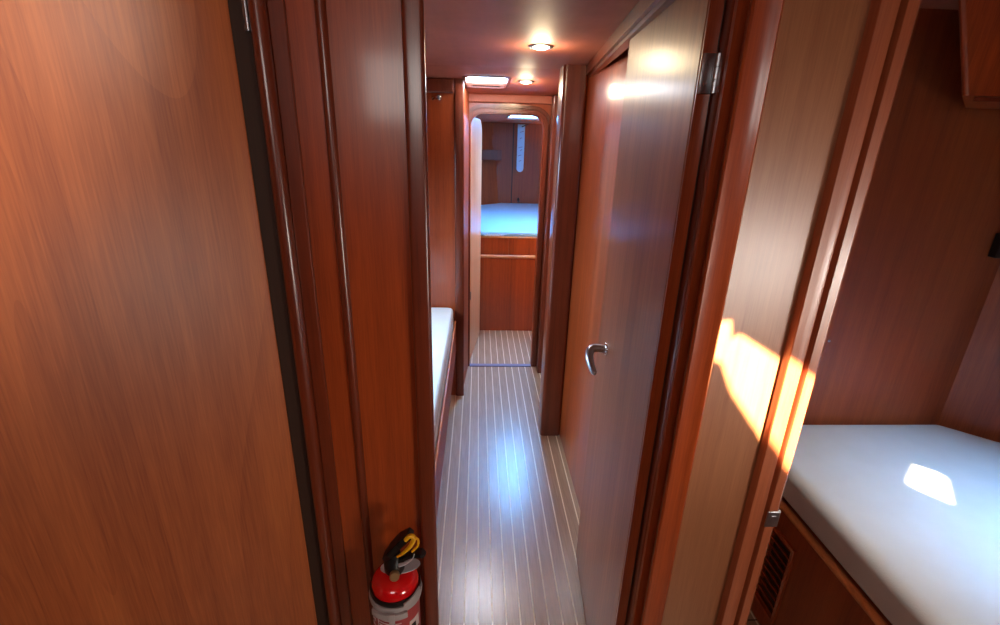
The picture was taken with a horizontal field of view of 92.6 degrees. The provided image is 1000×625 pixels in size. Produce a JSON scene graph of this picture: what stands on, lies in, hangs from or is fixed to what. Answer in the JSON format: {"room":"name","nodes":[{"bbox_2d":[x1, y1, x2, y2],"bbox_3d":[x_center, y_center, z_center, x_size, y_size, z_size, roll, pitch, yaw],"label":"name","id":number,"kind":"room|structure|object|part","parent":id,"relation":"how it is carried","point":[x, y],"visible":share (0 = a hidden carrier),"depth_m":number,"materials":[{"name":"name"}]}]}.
{"room":"ship interior","nodes":[
{"label":"ship interior","id":0,"kind":"room"},
{"bbox_2d":[426,79,455,394],"bbox_3d":[-0.992,-0.355,2.824,1.447,1.894,0.030,1,20,-3],"label":"wall","id":1,"kind":"structure","parent":0,"point":[440,113],"depth_m":2.73,"materials":[{"name":"brown wood"}]},
{"bbox_2d":[432,94,441,99],"bbox_3d":[-0.336,-1.138,2.525,0.051,0.033,0.055,1,20,-3],"label":"hook","id":2,"kind":"object","parent":1,"relation":"attached to","point":[438,96],"visible":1,"depth_m":2.51,"materials":[{"name":"silver metal"}]},
{"bbox_2d":[426,78,453,92],"bbox_3d":[-0.677,-1.201,2.502,0.866,0.069,0.025,1,20,-3],"label":"trim","id":3,"kind":"structure","parent":1,"relation":"attached to","point":[433,85],"depth_m":2.51,"materials":[{"name":"brown wood"}]},
{"bbox_2d":[454,79,463,395],"bbox_3d":[-0.242,-0.350,2.865,0.054,1.895,0.060,1,20,-3],"label":"trim","id":4,"kind":"structure","parent":1,"relation":"attached to","point":[458,83],"depth_m":2.78,"materials":[{"name":"brown wood"}]},
{"bbox_2d":[464,88,468,382],"bbox_3d":[-0.234,-0.414,3.082,0.030,1.868,0.393,2,20,1],"label":"wall","id":5,"kind":"structure","parent":0,"point":[466,94],"depth_m":3.05,"materials":[{"name":"brown wood"}]},
{"bbox_2d":[481,122,498,204],"bbox_3d":[-0.623,-1.561,5.176,1.630,0.980,0.114,-16,27,-41],"label":"wall","id":6,"kind":"structure","parent":0,"point":[489,190],"depth_m":5.61,"materials":[{"name":"brown wood"}]},
{"bbox_2d":[425,64,559,95],"bbox_3d":[0.285,-1.269,2.640,4.000,0.096,0.800,1,20,-3],"label":"ceiling","id":7,"kind":"structure","parent":0,"point":[546,81],"depth_m":2.45,"materials":[{"name":"laminate"}]},
{"bbox_2d":[462,75,511,87],"bbox_3d":[-0.072,-1.242,2.570,0.256,0.036,0.316,1,20,-3],"label":"window","id":8,"kind":"structure","parent":7,"relation":"attached to","point":[467,78],"depth_m":2.56,"materials":[{"name":"white glass"}]},
{"bbox_3d":[-0.072,-1.252,2.566,0.228,0.008,0.288,1,20,-3],"label":"pane","id":9,"kind":"part","parent":8,"relation":"part of","materials":[{"name":"glass"}]},
{"bbox_2d":[517,80,533,83],"bbox_3d":[0.138,-1.224,2.543,0.092,0.012,0.092,1,20,-3],"label":"recessed light","id":10,"kind":"object","parent":7,"relation":"in","point":[520,81],"visible":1,"depth_m":2.52,"materials":[{"name":"silver metal"}]},
{"bbox_2d":[475,114,540,123],"bbox_3d":[0.205,-1.837,4.400,4.000,0.100,2.900,1,20,-3],"label":"ceiling","id":11,"kind":"structure","parent":0,"point":[484,118],"depth_m":4.72,"materials":[{"name":"laminate"}]},
{"bbox_2d":[505,115,538,119],"bbox_3d":[0.252,-1.605,3.901,0.386,0.021,0.956,1,20,-3],"label":"window","id":12,"kind":"structure","parent":11,"relation":"attached to","point":[509,116],"depth_m":4.27,"materials":[{"name":"white glass"}]},
{"bbox_3d":[0.252,-1.612,3.898,0.358,0.008,0.928,1,20,-3],"label":"pane","id":13,"kind":"part","parent":12,"relation":"part of","materials":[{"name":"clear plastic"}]},
{"bbox_2d":[469,102,551,364],"bbox_3d":[-0.246,-0.487,3.294,1.220,1.862,0.060,1,20,-3],"label":"wall","id":14,"kind":"structure","parent":0,"point":[547,107],"depth_m":3.08,"materials":[{"name":"brown wood"}]},
{"bbox_2d":[470,118,481,358],"bbox_3d":[-0.195,-0.533,3.591,0.032,1.723,0.604,3,20,4],"label":"door","id":15,"kind":"structure","parent":14,"relation":"in","point":[476,126],"depth_m":3.56,"materials":[{"name":"brown wood"}]},
{"bbox_2d":[470,364,530,366],"bbox_3d":[0.002,0.396,3.596,0.460,0.006,0.040,1,20,-3],"label":"trim","id":16,"kind":"structure","parent":14,"relation":"attached to","point":[476,365],"depth_m":3.59,"materials":[{"name":"silver metal"}]},
{"bbox_2d":[468,104,550,366],"bbox_3d":[0.025,-0.434,3.284,0.532,1.783,0.019,1,20,-3],"label":"trim","id":17,"kind":"structure","parent":14,"relation":"attached to","point":[477,111],"depth_m":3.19,"materials":[{"name":"brown wood"}]},
{"bbox_2d":[469,93,551,103],"bbox_3d":[0.078,-1.321,2.955,0.557,0.047,0.034,1,20,-3],"label":"trim","id":18,"kind":"structure","parent":14,"relation":"attached to","point":[473,97],"depth_m":2.94,"materials":[{"name":"laminate"}]},
{"bbox_2d":[488,122,541,251],"bbox_3d":[0.131,-1.411,5.819,4.000,1.900,0.040,1,20,-3],"label":"wall","id":19,"kind":"structure","parent":0,"point":[525,184],"depth_m":5.68,"materials":[{"name":"brown wood"}]},
{"bbox_2d":[482,134,501,159],"bbox_3d":[-0.165,-1.901,5.478,0.364,0.282,0.230,1,20,-3],"label":"open shelf","id":20,"kind":"object","parent":19,"relation":"attached to","point":[495,153],"visible":0.56,"depth_m":5.42,"materials":[{"name":"brown wood"}]},
{"bbox_2d":[511,123,513,202],"bbox_3d":[0.148,-1.751,5.671,0.012,0.920,0.008,1,20,-3],"label":"trim","id":21,"kind":"structure","parent":19,"relation":"attached to","point":[513,123],"depth_m":5.66,"materials":[{"name":"brown wood"}]},
{"bbox_2d":[516,124,528,171],"bbox_3d":[0.274,-1.917,5.576,0.169,0.534,0.080,15,24,32],"label":"panel","id":22,"kind":"object","parent":19,"relation":"attached to","point":[521,128],"visible":1,"depth_m":5.58,"materials":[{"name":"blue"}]},
{"bbox_3d":[0.241,-1.922,5.599,0.083,0.525,0.036,1,20,-3],"label":"plate","id":23,"kind":"part","parent":22,"relation":"part of","materials":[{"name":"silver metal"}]},
{"bbox_2d":[424,0,638,68],"bbox_3d":[0.389,-0.464,0.328,4.000,0.030,4.100,1,20,-3],"label":"ceiling","id":24,"kind":"structure","parent":0,"point":[484,33],"depth_m":1.48,"materials":[{"name":"laminate"}]},
{"bbox_2d":[528,44,553,49],"bbox_3d":[0.147,-0.952,1.718,0.092,0.012,0.092,1,20,-3],"label":"recessed light","id":25,"kind":"object","parent":24,"relation":"in","point":[532,46],"visible":1,"depth_m":1.70,"materials":[{"name":"silver metal"}]},
{"bbox_2d":[285,0,871,624],"bbox_3d":[0.080,0.325,0.990,0.937,1.920,0.030,1,20,-3],"label":"wall","id":26,"kind":"structure","parent":0,"point":[365,36],"depth_m":0.83,"materials":[{"name":"brown wood"}]},
{"bbox_2d":[0,0,316,624],"bbox_3d":[-0.627,0.395,0.757,0.648,1.890,0.051,-16,26,-40],"label":"door","id":27,"kind":"structure","parent":26,"relation":"in","point":[148,474],"depth_m":0.69,"materials":[{"name":"wood"}]},
{"bbox_2d":[227,0,329,624],"bbox_3d":[-0.393,0.320,0.968,0.036,1.919,0.038,1,20,-3],"label":"trim","id":28,"kind":"structure","parent":26,"relation":"attached to","point":[242,39],"depth_m":0.81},
{"bbox_2d":[247,0,341,624],"bbox_3d":[-0.363,0.323,0.961,0.025,1.919,0.055,1,20,-3],"label":"trim","id":29,"kind":"structure","parent":26,"relation":"attached to","point":[257,9],"depth_m":0.80,"materials":[{"name":"brown wood"}]},
{"bbox_2d":[267,0,352,624],"bbox_3d":[-0.338,0.328,0.951,0.024,1.919,0.008,1,20,-3],"label":"trim","id":30,"kind":"structure","parent":26,"relation":"attached to","point":[278,27],"depth_m":0.81,"materials":[{"name":"brown wood"}]},
{"bbox_2d":[314,0,373,624],"bbox_3d":[-0.278,0.328,0.955,0.017,1.919,0.008,1,20,-3],"label":"trim","id":31,"kind":"structure","parent":26,"relation":"attached to","point":[320,10],"depth_m":0.80,"materials":[{"name":"brown wood"}]},
{"bbox_2d":[369,527,425,624],"bbox_3d":[-0.217,0.621,0.995,0.109,0.464,0.128,-12,24,-32],"label":"fire extinguisher","id":32,"kind":"object","parent":26,"relation":"attached to","point":[395,589],"visible":1,"depth_m":0.93,"materials":[{"name":"red metal"}]},
{"bbox_3d":[-0.198,0.452,0.927,0.064,0.078,0.035,4,20,8],"label":"squeeze lever","id":33,"kind":"part","parent":32,"relation":"part of","materials":[{"name":"black plastic"}]},
{"bbox_3d":[-0.182,0.478,0.936,0.075,0.037,0.021,4,20,7],"label":"carry handle","id":34,"kind":"part","parent":32,"relation":"part of","materials":[{"name":"black plastic"}]},
{"bbox_3d":[-0.173,0.637,0.971,0.003,0.052,0.026,13,23,29],"label":"pictogram panel","id":35,"kind":"part","parent":32,"relation":"part of","materials":[{"name":"white paper"}]},
{"bbox_2d":[401,0,438,624],"bbox_3d":[-0.147,0.326,0.971,0.032,1.919,0.045,1,20,-3],"label":"trim","id":36,"kind":"structure","parent":26,"relation":"attached to","point":[412,11],"depth_m":0.81,"materials":[{"name":"brown wood"}]},
{"bbox_2d":[715,0,900,624],"bbox_3d":[0.548,0.332,1.008,0.032,1.919,0.058,1,20,-3],"label":"trim","id":37,"kind":"structure","parent":26,"relation":"attached to","point":[882,14],"depth_m":0.84,"materials":[{"name":"brown wood"}]},
{"bbox_2d":[733,0,921,624],"bbox_3d":[0.583,0.328,1.023,0.029,1.919,0.092,1,20,-3],"label":"trim","id":38,"kind":"structure","parent":26,"relation":"attached to","point":[908,10],"depth_m":0.84,"materials":[{"name":"brown wood"}]},
{"bbox_3d":[0.581,0.435,1.032,0.029,0.040,0.037,1,20,-3],"label":"strike plate","id":39,"kind":"part","parent":38,"relation":"part of","materials":[{"name":"silver metal"}]},
{"bbox_2d":[559,48,628,510],"bbox_3d":[0.384,-0.217,2.510,0.033,1.920,1.770,1,20,-3],"label":"wall","id":40,"kind":"structure","parent":0,"point":[606,88],"depth_m":2.08,"materials":[{"name":"brown wood"}]},
{"bbox_2d":[536,95,557,372],"bbox_3d":[0.316,-0.443,3.218,0.038,1.860,0.080,1,20,-3],"label":"trim","id":41,"kind":"structure","parent":40,"relation":"attached to","point":[554,108],"depth_m":3.14,"materials":[{"name":"brown wood"}]},
{"bbox_2d":[538,64,587,435],"bbox_3d":[0.311,-0.213,2.495,0.113,1.919,0.135,1,20,-3],"label":"trim","id":42,"kind":"structure","parent":40,"relation":"attached to","point":[573,79],"depth_m":2.38,"materials":[{"name":"brown wood"}]},
{"bbox_2d":[586,0,674,77],"bbox_3d":[0.374,-0.838,1.482,0.052,0.051,1.353,2,20,2],"label":"trim","id":43,"kind":"structure","parent":40,"relation":"attached to","point":[643,12],"depth_m":1.30,"materials":[{"name":"brown wood"}]},
{"bbox_2d":[436,330,770,624],"bbox_3d":[0.259,0.747,2.732,4.000,0.050,7.800,1,20,-3],"label":"floor","id":44,"kind":"structure","parent":0,"point":[508,514],"depth_m":2.21,"materials":[{"name":"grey wood"}]},
{"bbox_2d":[435,321,455,520],"bbox_3d":[-0.775,0.621,2.142,1.073,0.532,1.925,1,20,-3],"label":"berth","id":45,"kind":"object","parent":44,"relation":"on","point":[441,439],"visible":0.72,"depth_m":2.04,"materials":[{"name":"brown wood"}]},
{"bbox_2d":[431,307,452,450],"bbox_3d":[-0.725,0.361,2.050,0.959,0.163,1.905,1,20,-3],"label":"mattress","id":46,"kind":"object","parent":45,"relation":"on","point":[442,318],"visible":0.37,"depth_m":2.34,"materials":[{"name":"fabric"}]},
{"bbox_2d":[480,235,536,330],"bbox_3d":[-0.039,-0.569,5.030,2.400,0.842,1.992,1,20,-3],"label":"bed base","id":47,"kind":"object","parent":44,"relation":"on","point":[506,278],"visible":0.27,"depth_m":4.11,"materials":[{"name":"brown wood"}]},
{"bbox_3d":[0.009,-0.471,4.022,2.200,0.029,0.029,1,20,-3],"label":"rail","id":48,"kind":"part","parent":47,"relation":"part of","materials":[{"name":"brown wood"}]},
{"bbox_2d":[481,203,537,235],"bbox_3d":[-0.028,-0.982,4.884,2.400,0.034,1.975,1,20,-3],"label":"mattress","id":49,"kind":"object","parent":47,"relation":"on","point":[497,219],"visible":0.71,"depth_m":4.60,"materials":[{"name":"fabric"}]},
{"bbox_2d":[751,498,891,624],"bbox_3d":[1.489,1.126,0.971,1.087,0.502,2.129,1,20,-3],"label":"bed base","id":50,"kind":"object","parent":44,"relation":"on","point":[801,581],"visible":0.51,"depth_m":1.48,"materials":[{"name":"brown wood"}]},
{"bbox_2d":[754,527,796,624],"bbox_3d":[0.938,0.888,1.632,0.030,0.328,0.138,1,20,-3],"label":"vent grille","id":51,"kind":"object","parent":50,"relation":"attached to","point":[779,567],"depth_m":1.62,"materials":[{"name":"brown wood"}]},
{"bbox_2d":[782,425,999,624],"bbox_3d":[1.504,0.835,0.863,1.074,0.117,2.125,1,20,-3],"label":"mattress","id":52,"kind":"object","parent":50,"relation":"on","point":[911,513],"visible":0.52,"depth_m":1.39,"materials":[{"name":"fabric"}]},
{"bbox_2d":[625,0,749,624],"bbox_3d":[0.401,0.203,1.352,0.052,1.920,0.700,3,20,4],"label":"door frame","id":53,"kind":"structure","parent":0,"point":[740,11],"depth_m":0.89,"materials":[{"name":"brown wood"}]},
{"bbox_2d":[576,0,724,624],"bbox_3d":[0.319,0.223,1.350,0.104,1.856,0.612,1,20,-3],"label":"door","id":54,"kind":"structure","parent":53,"relation":"in","point":[672,71],"depth_m":1.14,"materials":[{"name":"mahogany wood"},{"name":"stainless steel"}]},
{"bbox_3d":[0.295,0.143,1.462,0.066,0.067,0.098,1,20,-3],"label":"lever","id":55,"kind":"part","parent":54,"relation":"part of","materials":[{"name":"silver metal"}]},
{"bbox_3d":[0.328,0.114,1.490,0.008,0.040,0.040,2,20,1],"label":"handle","id":56,"kind":"part","parent":54,"relation":"part of","materials":[{"name":"silver metal"}]},
{"bbox_2d":[640,0,784,624],"bbox_3d":[0.366,0.327,1.008,0.047,1.919,0.084,1,20,-3],"label":"trim","id":57,"kind":"structure","parent":53,"relation":"attached to","point":[763,19],"depth_m":0.83,"materials":[{"name":"brown wood"}]},
{"bbox_2d":[782,8,999,501],"bbox_3d":[1.097,0.049,1.712,1.320,2.000,0.030,1,20,-3],"label":"wall","id":58,"kind":"structure","parent":0,"point":[919,276],"depth_m":1.62,"materials":[{"name":"brown wood"}]},
{"bbox_2d":[958,0,999,108],"bbox_3d":[1.522,-0.668,1.226,1.041,0.265,0.426,1,20,-3],"label":"locker","id":59,"kind":"object","parent":58,"relation":"attached to","point":[979,20],"visible":1,"depth_m":1.10,"materials":[{"name":"brown wood"}]},
{"bbox_3d":[1.587,-0.500,1.144,0.875,0.009,0.015,3,20,3],"label":"underside rail","id":60,"kind":"part","parent":59,"relation":"part of","materials":[{"name":"brown wood"}]},
{"bbox_2d":[988,233,999,257],"bbox_3d":[1.694,-0.224,1.604,0.056,0.082,0.037,1,20,-3],"label":"socket","id":61,"kind":"object","parent":58,"relation":"attached to","point":[994,252],"visible":1,"depth_m":1.61,"materials":[{"name":"black plastic"}]},
{"bbox_2d":[920,0,957,9],"bbox_3d":[1.520,-0.353,-0.081,1.780,0.030,3.160,1,20,-3],"label":"ceiling","id":62,"kind":"structure","parent":0,"point":[927,4],"depth_m":1.33,"materials":[{"name":"laminate"}]},
{"bbox_2d":[937,266,999,442],"bbox_3d":[1.902,0.103,1.625,0.429,2.000,0.056,17,25,36],"label":"wall","id":63,"kind":"structure","parent":0,"point":[972,405],"depth_m":1.75,"materials":[{"name":"brown wood"}]}
]}

